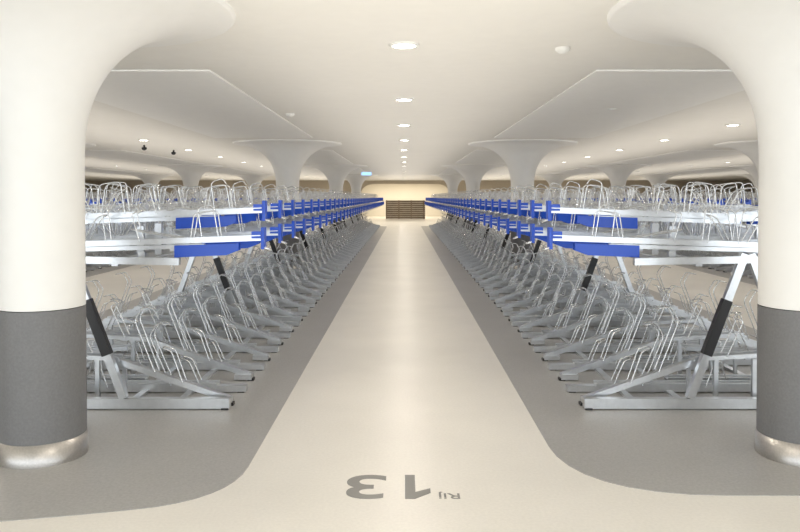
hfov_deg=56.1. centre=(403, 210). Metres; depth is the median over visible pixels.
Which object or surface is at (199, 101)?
ceiling panel
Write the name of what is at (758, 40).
column
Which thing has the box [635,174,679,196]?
column
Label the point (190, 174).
column
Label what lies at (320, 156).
ceiling panel
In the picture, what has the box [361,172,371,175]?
hanging sign
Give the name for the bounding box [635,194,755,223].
bicycle rack
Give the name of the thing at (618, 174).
column
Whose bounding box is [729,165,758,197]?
column
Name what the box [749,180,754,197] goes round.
wall
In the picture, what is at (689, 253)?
bicycle rack
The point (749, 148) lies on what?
column
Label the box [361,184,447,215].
wall
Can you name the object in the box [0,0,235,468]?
column
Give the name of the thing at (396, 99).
recessed light
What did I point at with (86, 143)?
column
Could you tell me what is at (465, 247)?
bicycle rack
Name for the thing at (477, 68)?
ceiling
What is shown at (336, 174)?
column
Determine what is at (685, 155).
ceiling panel
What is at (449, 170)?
ceiling panel
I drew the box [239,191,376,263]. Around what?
bicycle rack
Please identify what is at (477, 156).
ceiling panel
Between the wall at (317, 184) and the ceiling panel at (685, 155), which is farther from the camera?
the wall at (317, 184)
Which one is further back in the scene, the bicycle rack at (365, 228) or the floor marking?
the bicycle rack at (365, 228)
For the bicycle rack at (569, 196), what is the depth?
30.34 m
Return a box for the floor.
[0,216,799,531]
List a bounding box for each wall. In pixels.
[85,180,748,219]
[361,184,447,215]
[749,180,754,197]
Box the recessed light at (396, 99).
[394,98,413,101]
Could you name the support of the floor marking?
on the floor
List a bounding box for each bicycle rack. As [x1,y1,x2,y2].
[85,179,356,409]
[85,190,114,271]
[85,193,174,198]
[87,191,229,256]
[174,194,268,199]
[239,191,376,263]
[305,193,384,237]
[424,193,500,236]
[432,191,569,263]
[453,179,757,409]
[539,193,635,199]
[578,191,757,256]
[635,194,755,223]
[693,190,757,277]
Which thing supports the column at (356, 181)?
on the floor
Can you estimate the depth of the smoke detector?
5.49 m
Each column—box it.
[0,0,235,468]
[85,142,95,146]
[129,174,173,197]
[158,164,222,199]
[232,139,341,268]
[232,174,274,197]
[304,164,366,229]
[345,174,377,218]
[431,174,463,219]
[442,164,504,237]
[468,139,577,268]
[535,174,576,197]
[586,164,650,198]
[607,0,799,466]
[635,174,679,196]
[714,140,758,176]
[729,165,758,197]
[736,174,755,197]
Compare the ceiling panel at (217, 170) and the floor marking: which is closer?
the floor marking
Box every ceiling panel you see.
[85,150,203,163]
[85,168,153,173]
[94,70,312,137]
[207,168,262,173]
[255,150,352,163]
[313,168,364,173]
[439,168,494,173]
[455,150,505,163]
[494,70,743,137]
[545,168,601,173]
[606,150,741,163]
[654,168,742,173]
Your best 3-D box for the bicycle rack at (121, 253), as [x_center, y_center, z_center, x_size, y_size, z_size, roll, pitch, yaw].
[-7.480,0.299,21.768,2.852,1.640,11.040,0,1,0]
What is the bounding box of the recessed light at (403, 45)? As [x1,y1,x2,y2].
[389,41,418,49]
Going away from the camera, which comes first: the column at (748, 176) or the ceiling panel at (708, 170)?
the ceiling panel at (708, 170)
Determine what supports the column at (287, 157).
on the floor
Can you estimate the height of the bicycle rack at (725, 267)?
1.640 m
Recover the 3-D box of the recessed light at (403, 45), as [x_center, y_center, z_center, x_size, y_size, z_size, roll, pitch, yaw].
[0.000,-1.186,5.410,0.220,0.018,0.220,0,1,0]
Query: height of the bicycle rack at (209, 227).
1.640 m
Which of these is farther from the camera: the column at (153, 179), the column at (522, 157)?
the column at (153, 179)
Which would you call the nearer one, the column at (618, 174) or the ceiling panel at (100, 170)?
the column at (618, 174)
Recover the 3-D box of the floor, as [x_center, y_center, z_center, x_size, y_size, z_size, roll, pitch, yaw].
[0.000,1.136,26.524,46.000,0.203,63.000,0,1,0]
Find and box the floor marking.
[346,475,459,498]
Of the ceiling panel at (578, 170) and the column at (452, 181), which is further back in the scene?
the column at (452, 181)
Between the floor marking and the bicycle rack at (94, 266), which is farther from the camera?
the bicycle rack at (94, 266)
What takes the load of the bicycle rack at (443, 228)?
on the floor
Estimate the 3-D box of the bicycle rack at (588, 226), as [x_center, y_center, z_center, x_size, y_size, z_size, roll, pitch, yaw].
[2.420,0.491,10.770,2.852,1.640,11.040,0,1,0]
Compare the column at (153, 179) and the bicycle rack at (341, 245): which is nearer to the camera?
the bicycle rack at (341, 245)
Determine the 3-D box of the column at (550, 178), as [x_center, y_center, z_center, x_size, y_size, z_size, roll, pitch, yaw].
[7.520,-0.452,37.338,2.206,2.601,2.206,0,1,0]
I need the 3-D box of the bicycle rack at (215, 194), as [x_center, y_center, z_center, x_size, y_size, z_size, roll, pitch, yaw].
[-7.480,0.107,32.767,2.852,1.640,11.040,0,1,0]
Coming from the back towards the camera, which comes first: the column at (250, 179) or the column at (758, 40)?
the column at (250, 179)
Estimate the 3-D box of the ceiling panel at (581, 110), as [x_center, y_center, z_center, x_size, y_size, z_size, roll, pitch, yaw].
[2.560,-1.270,10.129,1.800,0.015,7.300,0,1,0]
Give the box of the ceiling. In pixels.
[85,0,757,179]
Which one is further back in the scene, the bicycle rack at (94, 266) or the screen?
the screen
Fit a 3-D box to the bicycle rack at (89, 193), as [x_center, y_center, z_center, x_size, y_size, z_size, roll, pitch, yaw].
[-12.580,0.107,32.767,2.852,1.640,11.040,0,1,0]
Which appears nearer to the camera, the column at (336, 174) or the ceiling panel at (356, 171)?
the column at (336, 174)
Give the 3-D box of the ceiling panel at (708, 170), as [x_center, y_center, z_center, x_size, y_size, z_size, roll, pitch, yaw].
[12.620,-1.654,32.126,1.800,0.015,7.300,0,1,0]
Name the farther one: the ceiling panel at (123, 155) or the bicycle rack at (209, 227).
the ceiling panel at (123, 155)
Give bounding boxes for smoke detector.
[555,46,569,53]
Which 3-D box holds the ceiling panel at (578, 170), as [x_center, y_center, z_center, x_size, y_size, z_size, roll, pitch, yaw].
[7.520,-1.654,32.126,1.800,0.015,7.300,0,1,0]
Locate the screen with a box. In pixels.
[386,200,424,218]
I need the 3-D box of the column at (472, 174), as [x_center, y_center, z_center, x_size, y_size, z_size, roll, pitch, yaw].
[2.420,-0.260,26.340,2.206,2.601,2.206,0,1,0]

